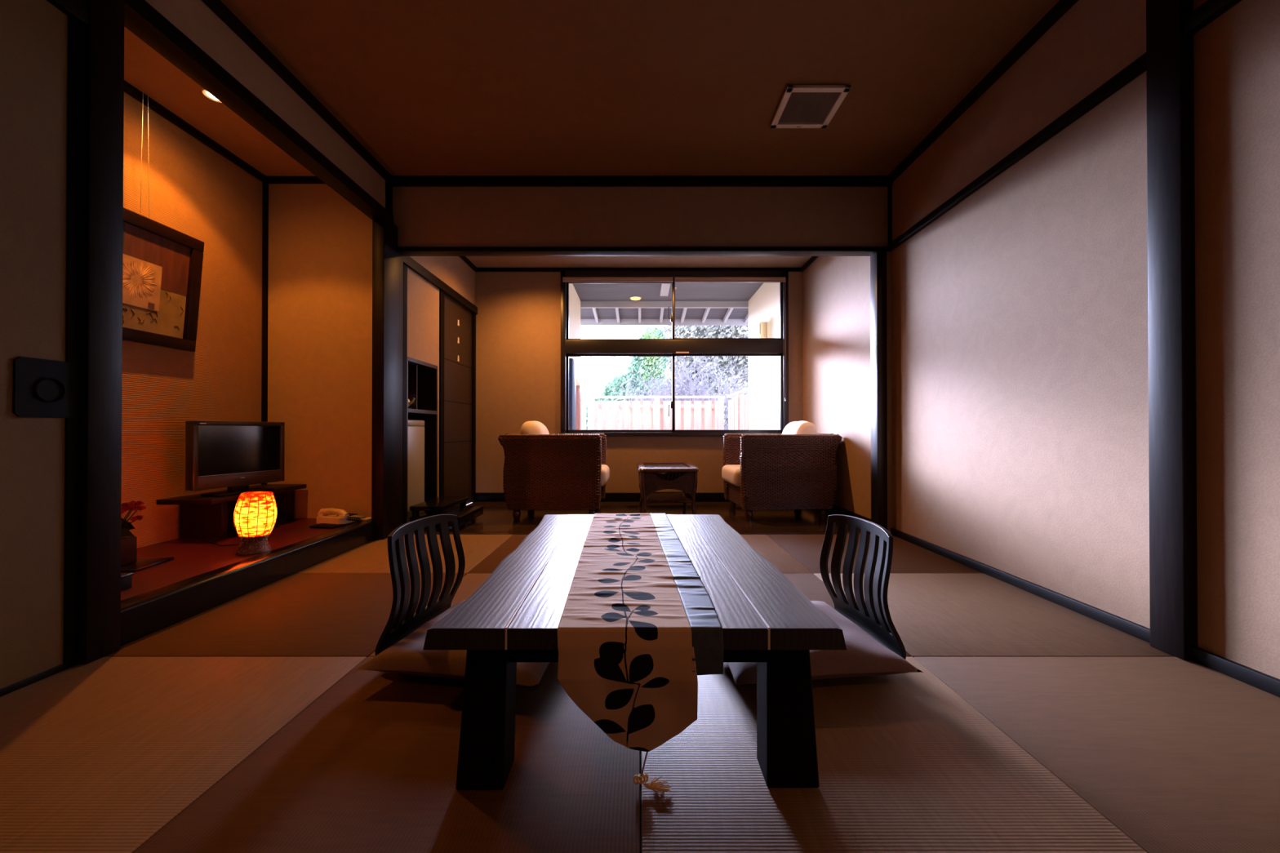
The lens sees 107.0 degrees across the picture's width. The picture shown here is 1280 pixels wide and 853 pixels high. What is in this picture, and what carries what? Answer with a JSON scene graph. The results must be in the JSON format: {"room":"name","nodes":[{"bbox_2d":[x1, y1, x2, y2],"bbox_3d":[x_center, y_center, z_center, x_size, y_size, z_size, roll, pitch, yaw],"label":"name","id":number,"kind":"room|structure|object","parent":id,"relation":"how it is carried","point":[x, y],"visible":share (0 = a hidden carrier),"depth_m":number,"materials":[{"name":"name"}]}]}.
{"room":"traditional dwelling","nodes":[
{"label":"traditional dwelling","id":0,"kind":"room"},
{"bbox_2d":[120,91,262,547],"bbox_3d":[-2.670,-0.556,2.438,0.100,2.620,1.970,0,0,0],"label":"wall","id":1,"kind":"structure","parent":0,"point":[196,192],"depth_m":2.73,"materials":[{"name":"paint"}]},
{"bbox_2d":[122,91,204,351],"bbox_3d":[-2.566,-1.077,2.438,0.080,1.287,0.620,0,0,0],"label":"picture","id":2,"kind":"object","parent":1,"relation":"hanging from","point":[162,264],"visible":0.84,"depth_m":2.52,"materials":[{"name":"brown wood"}]},
{"bbox_2d":[122,221,190,338],"bbox_3d":[-2.573,-0.754,2.436,0.049,0.515,0.496,0,0,0],"label":"artwork","id":3,"kind":"object","parent":2,"relation":"attached to","point":[156,264],"depth_m":2.51,"materials":[{"name":"beige paper"}]},
{"bbox_2d":[124,80,266,182],"bbox_3d":[-2.605,-1.721,2.410,0.030,0.040,1.800,0,0,0],"label":"trim","id":4,"kind":"structure","parent":1,"relation":"attached to","point":[129,89],"depth_m":2.73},
{"bbox_2d":[261,182,268,484],"bbox_3d":[-2.607,-0.529,3.291,0.025,2.335,0.025,0,0,0],"label":"trim","id":5,"kind":"structure","parent":1,"relation":"attached to","point":[265,185],"depth_m":3.28,"materials":[{"name":"black wood"}]},
{"bbox_2d":[120,518,371,600],"bbox_3d":[-2.240,0.764,2.396,0.760,0.260,1.800,0,0,0],"label":"floor","id":6,"kind":"structure","parent":0,"point":[193,557],"depth_m":2.37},
{"bbox_2d":[120,573,133,591],"bbox_3d":[-2.075,0.600,1.797,0.186,0.058,0.116,0,0,0],"label":"box","id":7,"kind":"object","parent":6,"relation":"on","point":[126,578],"visible":0.19,"depth_m":1.83,"materials":[{"name":"plastic"}]},
{"bbox_2d":[120,557,173,572],"bbox_3d":[-2.355,0.625,2.126,0.320,0.012,0.200,0,0,-8],"label":"tray","id":8,"kind":"object","parent":6,"relation":"on","point":[140,564],"visible":0.45,"depth_m":2.14,"materials":[{"name":"black paint"}]},
{"bbox_2d":[120,500,146,566],"bbox_3d":[-2.356,0.475,2.106,0.261,0.286,0.169,0,0,0],"label":"flower vase","id":9,"kind":"object","parent":8,"relation":"on","point":[128,540],"visible":0.22,"depth_m":2.12,"materials":[{"name":"plastic"}]},
{"bbox_2d":[156,484,306,538],"bbox_3d":[-2.460,0.517,2.917,0.300,0.240,0.730,0,0,0],"label":"tv stand","id":10,"kind":"object","parent":6,"relation":"on","point":[200,517],"visible":0.79,"depth_m":2.68,"materials":[{"name":"brown wood"}]},
{"bbox_2d":[185,420,284,497],"bbox_3d":[-2.380,0.183,2.814,0.140,0.425,0.514,0,0,14],"label":"television","id":11,"kind":"object","parent":10,"relation":"on","point":[235,455],"visible":0.99,"depth_m":2.76,"materials":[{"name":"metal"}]},
{"bbox_2d":[209,491,277,555],"bbox_3d":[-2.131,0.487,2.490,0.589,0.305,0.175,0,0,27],"label":"table lamp","id":12,"kind":"object","parent":6,"relation":"on","point":[255,513],"visible":1,"depth_m":2.35,"materials":[{"name":"paper"}]},
{"bbox_2d":[120,520,376,646],"bbox_3d":[-1.817,0.755,2.371,0.097,0.258,1.650,0,0,0],"label":"trim","id":13,"kind":"structure","parent":6,"relation":"attached to","point":[145,614],"depth_m":2.04,"materials":[{"name":"black paint"}]},
{"bbox_2d":[309,523,345,528],"bbox_3d":[-1.980,0.630,3.001,0.170,0.012,0.100,0,0,11],"label":"tray","id":14,"kind":"object","parent":6,"relation":"on","point":[325,526],"visible":1,"depth_m":2.97,"materials":[{"name":"plastic"}]},
{"bbox_2d":[316,507,365,524],"bbox_3d":[-1.978,0.584,3.145,0.239,0.103,0.210,0,0,14],"label":"telephone","id":15,"kind":"object","parent":6,"relation":"on","point":[342,517],"visible":0.99,"depth_m":3.06,"materials":[{"name":"plastic"}]},
{"bbox_2d":[145,0,387,210],"bbox_3d":[-1.810,-1.631,2.473,0.060,0.280,1.744,0,0,0],"label":"wall","id":16,"kind":"structure","parent":0,"point":[194,19],"depth_m":2.25,"materials":[{"name":"paper"}]},
{"bbox_2d":[124,0,393,222],"bbox_3d":[-1.792,-1.461,2.473,0.105,0.070,1.744,0,0,0],"label":"trim","id":17,"kind":"structure","parent":16,"relation":"attached to","point":[141,19],"depth_m":2.06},
{"bbox_2d":[266,180,387,518],"bbox_3d":[-2.200,-0.551,3.363,0.840,2.620,0.120,0,0,0],"label":"wall","id":18,"kind":"structure","parent":0,"point":[320,288],"depth_m":3.30,"materials":[{"name":"paint"}]},
{"bbox_2d":[266,176,324,183],"bbox_3d":[-2.230,-1.716,3.295,0.780,0.040,0.030,0,0,0],"label":"trim","id":19,"kind":"structure","parent":18,"relation":"attached to","point":[269,180],"depth_m":3.28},
{"bbox_2d":[371,215,403,539],"bbox_3d":[-1.760,-0.331,3.308,0.080,2.180,0.261,0,0,0],"label":"pillar","id":20,"kind":"structure","parent":18,"relation":"attached to","point":[387,262],"depth_m":3.21,"materials":[{"name":"brown wood"}]},
{"bbox_2d":[436,256,441,497],"bbox_3d":[-1.910,-0.472,4.355,0.120,2.615,0.095,0,0,0],"label":"wall","id":21,"kind":"structure","parent":0,"point":[438,258],"depth_m":4.33,"materials":[{"name":"paper"}]},
{"bbox_2d":[439,289,444,496],"bbox_3d":[-1.904,-0.215,4.404,0.132,2.100,0.085,0,0,0],"label":"trim","id":22,"kind":"structure","parent":21,"relation":"attached to","point":[442,294],"depth_m":4.40,"materials":[{"name":"black wood"}]},
{"bbox_2d":[407,256,475,365],"bbox_3d":[-1.910,-1.161,4.507,0.120,1.235,1.600,0,0,0],"label":"wall","id":23,"kind":"structure","parent":0,"point":[421,294],"depth_m":4.13,"materials":[{"name":"paint"}]},
{"bbox_2d":[403,256,477,314],"bbox_3d":[-1.895,-1.302,4.376,0.150,0.075,1.864,0,0,0],"label":"trim","id":24,"kind":"structure","parent":23,"relation":"attached to","point":[411,264],"depth_m":4.28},
{"bbox_2d":[444,293,471,506],"bbox_3d":[-1.883,-0.212,4.841,0.054,2.100,0.790,0,0,0],"label":"door","id":25,"kind":"structure","parent":23,"relation":"in","point":[457,318],"depth_m":4.83,"materials":[{"name":"brown wood"}]},
{"bbox_2d":[459,256,476,271],"bbox_3d":[-1.835,-1.760,4.378,0.030,0.040,1.864,0,0,0],"label":"trim","id":26,"kind":"structure","parent":23,"relation":"attached to","point":[464,259],"depth_m":5.06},
{"bbox_2d":[475,271,560,493],"bbox_3d":[-1.367,-0.467,5.363,0.965,2.615,0.120,0,0,0],"label":"wall","id":27,"kind":"structure","parent":0,"point":[518,316],"depth_m":5.30,"materials":[{"name":"paint"}]},
{"bbox_2d":[471,312,475,502],"bbox_3d":[-1.904,-0.255,5.269,0.132,2.190,0.065,0,0,0],"label":"trim","id":28,"kind":"structure","parent":27,"relation":"attached to","point":[473,315],"depth_m":5.24,"materials":[{"name":"black wood"}]},
{"bbox_2d":[475,493,729,502],"bbox_3d":[-0.013,0.790,5.288,3.675,0.100,0.015,0,0,0],"label":"baseboard","id":29,"kind":"structure","parent":27,"relation":"attached to","point":[479,497],"depth_m":5.28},
{"bbox_2d":[604,436,724,493],"bbox_3d":[0.385,0.476,5.357,2.540,0.730,0.120,0,0,0],"label":"wall","id":30,"kind":"structure","parent":27,"relation":"attached to","point":[624,454],"depth_m":5.30,"materials":[{"name":"paint"}]},
{"bbox_2d":[559,271,788,436],"bbox_3d":[0.385,-0.812,5.337,2.560,1.845,0.155,0,0,0],"label":"window","id":31,"kind":"structure","parent":27,"relation":"in","point":[673,347],"depth_m":5.28,"materials":[{"name":"brown metal"}]},
{"bbox_2d":[562,275,673,282],"bbox_3d":[-0.246,-1.631,5.254,1.230,0.068,0.051,0,0,0],"label":"roller blind","id":32,"kind":"object","parent":31,"relation":"attached to","point":[565,279],"visible":1,"depth_m":5.23,"materials":[{"name":"fabric"}]},
{"bbox_2d":[674,275,786,401],"bbox_3d":[0.999,-0.969,5.247,1.234,1.392,0.057,0,0,0],"label":"roller blind","id":33,"kind":"object","parent":31,"relation":"attached to","point":[677,279],"visible":1,"depth_m":5.23,"materials":[{"name":"fabric"}]},
{"bbox_2d":[568,283,580,387],"bbox_3d":[-1.052,-1.323,6.518,0.195,1.400,2.180,0,0,0],"label":"wall","id":34,"kind":"structure","parent":0,"point":[574,300],"depth_m":6.97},
{"bbox_2d":[576,386,579,430],"bbox_3d":[-0.993,0.163,7.524,0.055,1.600,0.150,0,0,0],"label":"trim","id":35,"kind":"structure","parent":34,"relation":"attached to","point":[577,387],"depth_m":7.45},
{"bbox_2d":[124,0,1059,267],"bbox_3d":[-0.388,-1.823,1.571,4.665,0.155,7.720,0,0,0],"label":"ceiling","id":36,"kind":"structure","parent":0,"point":[426,87],"depth_m":2.42,"materials":[{"name":"paper"}]},
{"bbox_2d":[201,88,222,102],"bbox_3d":[-2.229,-1.731,2.484,0.104,0.017,0.104,0,0,0],"label":"recessed light","id":37,"kind":"object","parent":36,"relation":"in","point":[206,93],"visible":0.39,"depth_m":2.48,"materials":[{"name":"white plastic"}]},
{"bbox_2d":[769,84,850,128],"bbox_3d":[0.926,-1.759,2.610,0.330,0.022,0.330,0,0,0],"label":"ceiling vent","id":38,"kind":"object","parent":36,"relation":"in","point":[800,106],"visible":1,"depth_m":2.59,"materials":[{"name":"white plastic"}]},
{"bbox_2d":[392,186,892,533],"bbox_3d":[0.060,-0.503,3.391,3.680,2.525,0.095,0,0,0],"label":"wall","id":39,"kind":"structure","parent":0,"point":[424,216],"depth_m":3.36,"materials":[{"name":"paper"}]},
{"bbox_2d":[387,185,392,214],"bbox_3d":[-1.769,-1.488,3.354,0.022,0.435,0.022,0,0,0],"label":"trim","id":40,"kind":"structure","parent":39,"relation":"attached to","point":[389,187],"depth_m":3.34,"materials":[{"name":"black wood"}]},
{"bbox_2d":[386,175,893,186],"bbox_3d":[0.000,-1.736,3.354,3.560,0.060,0.045,0,0,0],"label":"trim","id":41,"kind":"structure","parent":39,"relation":"attached to","point":[397,180],"depth_m":3.33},
{"bbox_2d":[413,531,871,534],"bbox_3d":[-0.025,0.796,3.386,3.390,0.066,0.110,0,0,0],"label":"sill","id":42,"kind":"structure","parent":39,"relation":"attached to","point":[437,532],"depth_m":3.41,"materials":[{"name":"brown wood"}]},
{"bbox_2d":[396,246,891,256],"bbox_3d":[0.030,-1.254,3.393,3.500,0.032,0.100,0,0,0],"label":"trim","id":43,"kind":"structure","parent":39,"relation":"attached to","point":[404,251],"depth_m":3.34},
{"bbox_2d":[870,251,887,529],"bbox_3d":[1.708,-0.239,3.387,0.070,1.998,0.100,0,0,0],"label":"trim","id":44,"kind":"structure","parent":39,"relation":"attached to","point":[878,367],"depth_m":3.34,"materials":[{"name":"brown wood"}]},
{"bbox_2d":[887,185,892,244],"bbox_3d":[1.770,-1.488,3.354,0.020,0.435,0.022,0,0,0],"label":"trim","id":45,"kind":"structure","parent":39,"relation":"attached to","point":[890,187],"depth_m":3.34,"materials":[{"name":"black wood"}]},
{"bbox_2d":[423,502,861,852],"bbox_3d":[-0.013,0.852,1.495,3.675,0.094,7.600,0,0,0],"label":"floor","id":46,"kind":"structure","parent":0,"point":[496,516],"depth_m":4.40,"materials":[{"name":"brown wood"}]},
{"bbox_2d":[0,657,366,852],"bbox_3d":[-1.333,0.774,1.098,0.886,0.055,0.890,0,0,0],"label":"mat","id":47,"kind":"object","parent":46,"relation":"on","point":[101,755],"visible":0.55,"depth_m":1.15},
{"bbox_2d":[103,573,466,657],"bbox_3d":[-1.333,0.779,1.991,0.886,0.055,0.890,0,0,0],"label":"mat","id":48,"kind":"object","parent":46,"relation":"on","point":[297,615],"visible":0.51,"depth_m":1.79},
{"bbox_2d":[133,657,639,852],"bbox_3d":[-0.444,0.774,1.098,0.886,0.055,0.890,0,0,0],"label":"mat","id":49,"kind":"object","parent":46,"relation":"on","point":[371,765],"visible":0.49,"depth_m":0.98,"materials":[{"name":"wicker"}]},
{"bbox_2d":[422,514,846,790],"bbox_3d":[-0.019,0.562,1.458,0.803,0.373,1.168,0,0,0],"label":"table","id":50,"kind":"object","parent":49,"relation":"on","point":[514,616],"visible":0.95,"depth_m":0.97,"materials":[{"name":"brown wood"}]},
{"bbox_2d":[557,513,723,794],"bbox_3d":[-0.021,0.557,1.454,0.311,0.377,1.213,0,0,-2],"label":"table runner","id":51,"kind":"object","parent":50,"relation":"on","point":[638,625],"visible":1,"depth_m":0.90,"materials":[{"name":"fabric"}]},
{"bbox_2d":[297,534,513,573],"bbox_3d":[-1.333,0.785,2.885,0.886,0.055,0.890,0,0,0],"label":"mat","id":52,"kind":"object","parent":46,"relation":"on","point":[372,557],"visible":0.45,"depth_m":2.76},
{"bbox_2d":[406,356,437,516],"bbox_3d":[-2.055,0.141,4.019,0.430,1.385,0.571,0,0,0],"label":"display cabinet","id":53,"kind":"object","parent":46,"relation":"on","point":[422,376],"visible":0.26,"depth_m":4.28,"materials":[{"name":"brown wood"}]},
{"bbox_2d":[406,418,424,523],"bbox_3d":[-2.047,0.368,3.958,0.365,0.860,0.400,0,0,0],"label":"refrigerator","id":54,"kind":"object","parent":53,"relation":"in","point":[415,492],"visible":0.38,"depth_m":3.94,"materials":[{"name":"plastic"}]},
{"bbox_2d":[368,573,491,657],"bbox_3d":[-0.444,0.779,1.991,0.886,0.055,0.890,0,0,0],"label":"mat","id":55,"kind":"object","parent":46,"relation":"on","point":[470,583],"visible":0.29,"depth_m":2.24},
{"bbox_2d":[374,514,465,656],"bbox_3d":[-0.571,0.532,1.599,0.422,0.422,0.393,0,0,10],"label":"chair","id":56,"kind":"object","parent":55,"relation":"on","point":[404,620],"visible":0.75,"depth_m":1.62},
{"bbox_2d":[356,600,549,687],"bbox_3d":[-0.485,0.669,1.541,0.536,0.113,0.536,0,0,10],"label":"floor cushion","id":57,"kind":"object","parent":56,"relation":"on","point":[407,655],"visible":0.29,"depth_m":1.32,"materials":[{"name":"fabric"}]},
{"bbox_2d":[409,496,483,531],"bbox_3d":[-1.620,0.733,4.016,0.400,0.200,0.560,0,0,0],"label":"stand","id":58,"kind":"object","parent":46,"relation":"on","point":[441,504],"visible":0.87,"depth_m":3.93,"materials":[{"name":"black paint"}]},
{"bbox_2d":[468,534,528,573],"bbox_3d":[-0.444,0.785,2.885,0.886,0.055,0.890,0,0,0],"label":"mat","id":59,"kind":"object","parent":46,"relation":"on","point":[489,564],"visible":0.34,"depth_m":2.78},
{"bbox_2d":[497,421,609,519],"bbox_3d":[-0.790,0.390,4.548,0.969,0.892,0.715,0,0,0],"label":"armchair","id":60,"kind":"object","parent":46,"relation":"on","point":[544,470],"visible":1,"depth_m":4.20,"materials":[{"name":"wicker"}]},
{"bbox_2d":[520,421,549,434],"bbox_3d":[-0.995,0.168,4.549,0.245,0.457,0.516,0,0,0],"label":"cushion","id":61,"kind":"object","parent":60,"relation":"on","point":[528,427],"depth_m":4.35,"materials":[{"name":"fabric"}]},
{"bbox_2d":[600,464,609,486],"bbox_3d":[-0.703,0.465,4.547,0.795,0.168,0.524,0,0,0],"label":"seat cushion","id":62,"kind":"object","parent":60,"relation":"on","point":[605,468],"depth_m":4.32,"materials":[{"name":"fabric"}]},
{"bbox_2d":[636,462,699,514],"bbox_3d":[0.250,0.607,4.597,0.554,0.470,0.774,0,0,-2],"label":"table","id":63,"kind":"object","parent":46,"relation":"on","point":[681,476],"visible":0.95,"depth_m":4.25,"materials":[{"name":"wood"}]},
{"bbox_2d":[647,492,688,501],"bbox_3d":[0.250,0.686,4.596,0.420,0.010,0.640,0,0,-2],"label":"shelf","id":64,"kind":"object","parent":63,"relation":"attached to","point":[654,496],"depth_m":4.60,"materials":[{"name":"wood"}]},
{"bbox_2d":[740,534,811,573],"bbox_3d":[0.446,0.785,2.885,0.886,0.055,0.890,0,0,0],"label":"mat","id":65,"kind":"object","parent":46,"relation":"on","point":[763,544],"visible":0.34,"depth_m":2.81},
{"bbox_2d":[721,420,842,519],"bbox_3d":[1.315,0.390,4.547,0.969,0.892,0.715,0,0,-4],"label":"armchair","id":66,"kind":"object","parent":46,"relation":"on","point":[795,468],"visible":1,"depth_m":4.20,"materials":[{"name":"wicker"}]},
{"bbox_2d":[721,464,740,486],"bbox_3d":[1.228,0.465,4.541,0.795,0.168,0.524,0,0,-4],"label":"seat cushion","id":67,"kind":"object","parent":66,"relation":"on","point":[731,473],"depth_m":4.41,"materials":[{"name":"fabric"}]},
{"bbox_2d":[782,420,817,434],"bbox_3d":[1.520,0.168,4.563,0.245,0.457,0.516,0,0,-4],"label":"cushion","id":68,"kind":"object","parent":66,"relation":"on","point":[802,427],"depth_m":4.39,"materials":[{"name":"fabric"}]},
{"bbox_2d":[782,573,911,657],"bbox_3d":[0.446,0.779,1.991,0.886,0.055,0.890,0,0,0],"label":"mat","id":69,"kind":"object","parent":46,"relation":"on","point":[808,584],"visible":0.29,"depth_m":2.23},
{"bbox_2d":[819,514,906,659],"bbox_3d":[0.576,0.532,1.598,0.422,0.422,0.393,0,0,-7],"label":"chair","id":70,"kind":"object","parent":69,"relation":"on","point":[873,615],"visible":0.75,"depth_m":1.60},
{"bbox_2d":[727,600,923,685],"bbox_3d":[0.485,0.675,1.541,0.536,0.102,0.536,0,0,-7],"label":"floor cushion","id":71,"kind":"object","parent":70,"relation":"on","point":[864,655],"visible":0.42,"depth_m":1.32,"materials":[{"name":"fabric"}]},
{"bbox_2d":[766,534,982,573],"bbox_3d":[1.335,0.785,2.885,0.886,0.055,0.890,0,0,0],"label":"mat","id":72,"kind":"object","parent":46,"relation":"on","point":[907,557],"visible":0.44,"depth_m":2.76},
{"bbox_2d":[640,657,1146,852],"bbox_3d":[0.446,0.774,1.098,0.886,0.055,0.890,0,0,0],"label":"mat","id":73,"kind":"object","parent":46,"relation":"on","point":[906,764],"visible":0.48,"depth_m":0.98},
{"bbox_2d":[813,573,1175,657],"bbox_3d":[1.335,0.779,1.991,0.886,0.055,0.890,0,0,0],"label":"mat","id":74,"kind":"object","parent":46,"relation":"on","point":[933,615],"visible":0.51,"depth_m":1.79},
{"bbox_2d":[914,657,1279,852],"bbox_3d":[1.335,0.774,1.098,0.886,0.055,0.890,0,0,0],"label":"mat","id":75,"kind":"object","parent":46,"relation":"on","point":[1179,755],"visible":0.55,"depth_m":1.15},
{"bbox_2d":[580,307,748,319],"bbox_3d":[0.300,-2.033,8.137,6.600,0.160,1.050,0,0,0],"label":"ceiling","id":76,"kind":"structure","parent":0,"point":[585,313],"depth_m":8.31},
{"bbox_2d":[580,319,748,325],"bbox_3d":[0.300,-1.918,8.631,6.600,0.145,0.040,0,0,0],"label":"trim","id":77,"kind":"structure","parent":76,"relation":"attached to","point":[583,322],"depth_m":8.61,"materials":[{"name":"paint"}]},
{"bbox_2d":[680,307,687,323],"bbox_3d":[0.765,-1.978,8.136,0.044,0.180,0.950,0,0,0],"label":"trim","id":78,"kind":"structure","parent":76,"relation":"attached to","point":[684,311],"depth_m":8.22,"materials":[{"name":"paint"}]},
{"bbox_2d":[702,307,710,323],"bbox_3d":[1.150,-1.978,8.136,0.044,0.180,0.950,0,0,0],"label":"trim","id":79,"kind":"structure","parent":76,"relation":"attached to","point":[707,310],"depth_m":8.23,"materials":[{"name":"paint"}]},
{"bbox_2d":[723,307,733,323],"bbox_3d":[1.535,-1.978,8.136,0.044,0.180,0.950,0,0,0],"label":"trim","id":80,"kind":"structure","parent":76,"relation":"attached to","point":[730,309],"depth_m":8.24,"materials":[{"name":"paint"}]},
{"bbox_2d":[572,282,763,301],"bbox_3d":[0.375,-2.053,6.522,3.050,0.060,2.180,0,0,0],"label":"ceiling","id":81,"kind":"structure","parent":0,"point":[684,291],"depth_m":7.14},
{"bbox_2d":[659,283,670,296],"bbox_3d":[0.360,-1.991,6.762,0.120,0.060,0.700,0,0,0],"label":"trim","id":82,"kind":"structure","parent":81,"relation":"attached to","point":[664,288],"depth_m":6.81,"materials":[{"name":"paint"}]},
{"bbox_2d":[748,282,780,430],"bbox_3d":[1.820,-0.532,6.513,0.160,2.980,2.180,0,0,0],"label":"wall","id":83,"kind":"structure","parent":0,"point":[764,394],"depth_m":6.58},
{"bbox_2d":[580,301,748,307],"bbox_3d":[0.375,-1.966,7.636,3.050,0.100,0.050,0,0,0],"label":"trim","id":84,"kind":"structure","parent":83,"relation":"attached to","point":[583,304],"depth_m":7.61,"materials":[{"name":"paint"}]},
{"bbox_2d":[749,317,767,337],"bbox_3d":[1.628,-1.322,6.558,0.224,0.364,0.334,0,0,0],"label":"wall lantern","id":85,"kind":"object","parent":83,"relation":"attached to","point":[757,329],"visible":0.74,"depth_m":6.47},
{"bbox_2d":[788,271,803,423],"bbox_3d":[1.740,-0.467,5.363,0.170,2.615,0.120,0,0,0],"label":"wall","id":86,"kind":"structure","parent":0,"point":[795,339],"depth_m":5.30,"materials":[{"name":"paint"}]},
{"bbox_2d":[802,256,871,519],"bbox_3d":[1.885,-0.479,4.431,0.120,2.630,1.984,0,0,0],"label":"wall","id":87,"kind":"structure","parent":0,"point":[836,290],"depth_m":4.28,"materials":[{"name":"paint"}]},
{"bbox_2d":[800,256,817,271],"bbox_3d":[1.810,-1.760,4.378,0.030,0.040,1.864,0,0,0],"label":"trim","id":88,"kind":"structure","parent":87,"relation":"attached to","point":[811,259],"depth_m":5.07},
{"bbox_2d":[826,504,871,521],"bbox_3d":[1.817,0.785,4.364,0.015,0.100,1.864,0,0,0],"label":"baseboard","id":89,"kind":"structure","parent":87,"relation":"attached to","point":[836,510],"depth_m":4.22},
{"bbox_2d":[891,0,1279,679],"bbox_3d":[1.840,-0.519,0.571,0.120,2.525,5.736,0,0,0],"label":"wall","id":90,"kind":"structure","parent":0,"point":[1020,348],"depth_m":1.90,"materials":[{"name":"paint"}]},
{"bbox_2d":[888,0,1078,182],"bbox_3d":[1.762,-1.760,0.528,0.035,0.045,5.636,0,0,0],"label":"trim","id":91,"kind":"structure","parent":90,"relation":"attached to","point":[1061,7],"depth_m":2.36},
{"bbox_2d":[888,52,1146,250],"bbox_3d":[1.765,-1.268,2.485,0.030,0.045,1.716,0,0,0],"label":"trim","id":92,"kind":"structure","parent":90,"relation":"attached to","point":[1137,67],"depth_m":2.09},
{"bbox_2d":[890,528,1279,697],"bbox_3d":[1.771,0.721,0.514,0.018,0.045,5.636,0,0,0],"label":"trim","id":93,"kind":"structure","parent":90,"relation":"attached to","point":[1260,680],"depth_m":1.81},
{"bbox_2d":[1146,0,1197,660],"bbox_3d":[1.774,-0.513,1.571,0.072,2.525,0.105,0,0,0],"label":"pillar","id":94,"kind":"structure","parent":90,"relation":"attached to","point":[1170,73],"depth_m":1.54,"materials":[{"name":"brown wood"}]},
{"bbox_2d":[1182,0,1241,34],"bbox_3d":[1.762,-1.296,-0.385,0.035,0.052,3.815,0,0,0],"label":"trim","id":95,"kind":"structure","parent":90,"relation":"attached to","point":[1208,11],"depth_m":1.47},
{"bbox_3d":[0.000,1.016,8.004,12.000,0.100,5.180,0,0,0],"label":"floor","id":96,"kind":"structure","parent":0,"visible":0},
{"bbox_2d":[568,358,576,430],"bbox_3d":[-0.910,0.073,5.775,0.220,1.760,0.350,0,0,0],"label":"post","id":97,"kind":"object","parent":96,"relation":"on","point":[572,364],"visible":0.2,"depth_m":5.62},
{"bbox_2d":[579,391,587,430],"bbox_3d":[-1.140,0.160,8.755,0.120,1.620,2.309,0,0,0],"label":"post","id":98,"kind":"object","parent":96,"relation":"on","point":[582,402],"visible":0.19,"depth_m":9.25,"materials":[{"name":"white wood"}]},
{"bbox_2d":[587,395,724,430],"bbox_3d":[0.341,0.168,9.999,2.898,1.620,0.120,0,0,0],"label":"wooden fence","id":99,"kind":"object","parent":96,"relation":"on","point":[602,415],"visible":0.41,"depth_m":9.98,"materials":[{"name":"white wood"}]},
{"bbox_2d":[726,387,748,430],"bbox_3d":[1.860,0.161,8.759,0.120,1.620,2.340,0,0,0],"label":"wooden fence","id":100,"kind":"object","parent":96,"relation":"on","point":[738,407],"visible":0.37,"depth_m":8.73,"materials":[{"name":"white wood"}]},
{"bbox_3d":[-1.840,-0.525,-0.397,0.120,2.525,3.800,0,0,0],"label":"wall","id":101,"kind":"structure","parent":0,"visible":0},
{"bbox_2d":[0,657,77,697],"bbox_3d":[-1.772,0.727,-0.408,0.015,0.022,3.792,0,0,0],"label":"trim","id":102,"kind":"structure","parent":101,"relation":"attached to","point":[51,672],"depth_m":1.39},
{"bbox_2d":[0,0,83,688],"bbox_3d":[-1.766,-0.274,1.022,0.025,1.995,0.941,0,0,0],"label":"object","id":103,"kind":"structure","parent":101,"relation":"in","point":[41,46],"depth_m":1.39,"materials":[{"name":"paper"}]},
{"bbox_2d":[46,0,88,24],"bbox_3d":[-1.762,-1.315,-0.396,0.035,0.065,3.792,0,0,0],"label":"trim","id":104,"kind":"structure","parent":101,"relation":"attached to","point":[78,10],"depth_m":1.47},
{"bbox_2d":[77,0,124,664],"bbox_3d":[-1.775,-0.514,1.545,0.070,2.525,0.100,0,0,0],"label":"pillar","id":105,"kind":"structure","parent":101,"relation":"attached to","point":[103,37],"depth_m":1.53,"materials":[{"name":"brown wood"}]},
{"bbox_2d":[201,0,391,182],"bbox_3d":[-1.762,-1.760,0.528,0.035,0.045,5.636,0,0,0],"label":"trim","id":106,"kind":"structure","parent":101,"relation":"attached to","point":[218,7],"depth_m":2.36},
{"bbox_3d":[0.385,-1.754,5.370,2.540,0.040,0.120,0,0,0],"label":"wall","id":107,"kind":"structure","parent":0,"visible":0},
{"bbox_2d":[475,267,803,271],"bbox_3d":[-0.013,-1.754,5.295,3.675,0.040,0.030,0,0,0],"label":"trim","id":108,"kind":"structure","parent":107,"relation":"attached to","point":[478,269],"depth_m":5.28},
{"bbox_3d":[-1.910,-0.477,3.571,0.120,2.615,0.264,0,0,0],"label":"wall","id":109,"kind":"structure","parent":0,"visible":0},
{"bbox_2d":[402,263,407,524],"bbox_3d":[-1.904,-0.219,3.706,0.132,2.100,0.059,0,0,0],"label":"trim","id":110,"kind":"structure","parent":109,"relation":"attached to","point":[405,267],"depth_m":3.71,"materials":[{"name":"black wood"}]},
{"bbox_3d":[0.000,1.573,35.292,60.000,0.300,49.400,0,0,0],"label":"ground","id":111,"kind":"structure","parent":0,"visible":0},
{"bbox_2d":[586,326,671,430],"bbox_3d":[-0.379,-0.844,14.197,3.203,4.351,1.992,0,0,3],"label":"leafy tree","id":112,"kind":"object","parent":111,"relation":"on","point":[647,364],"visible":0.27,"depth_m":13.87,"materials":[{"name":"green plant"}]},
{"bbox_2d":[586,330,748,430],"bbox_3d":[1.109,-0.495,11.947,5.050,3.882,3.699,0,0,31],"label":"bare tree","id":113,"kind":"object","parent":111,"relation":"on","point":[678,389],"visible":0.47,"depth_m":11.56,"materials":[{"name":"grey plant"}]},
{"bbox_2d":[662,325,748,429],"bbox_3d":[2.636,-1.893,17.758,5.439,6.808,2.928,0,0,25],"label":"evergreen tree","id":114,"kind":"object","parent":111,"relation":"on","point":[700,331],"visible":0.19,"depth_m":17.18,"materials":[{"name":"green plant"}]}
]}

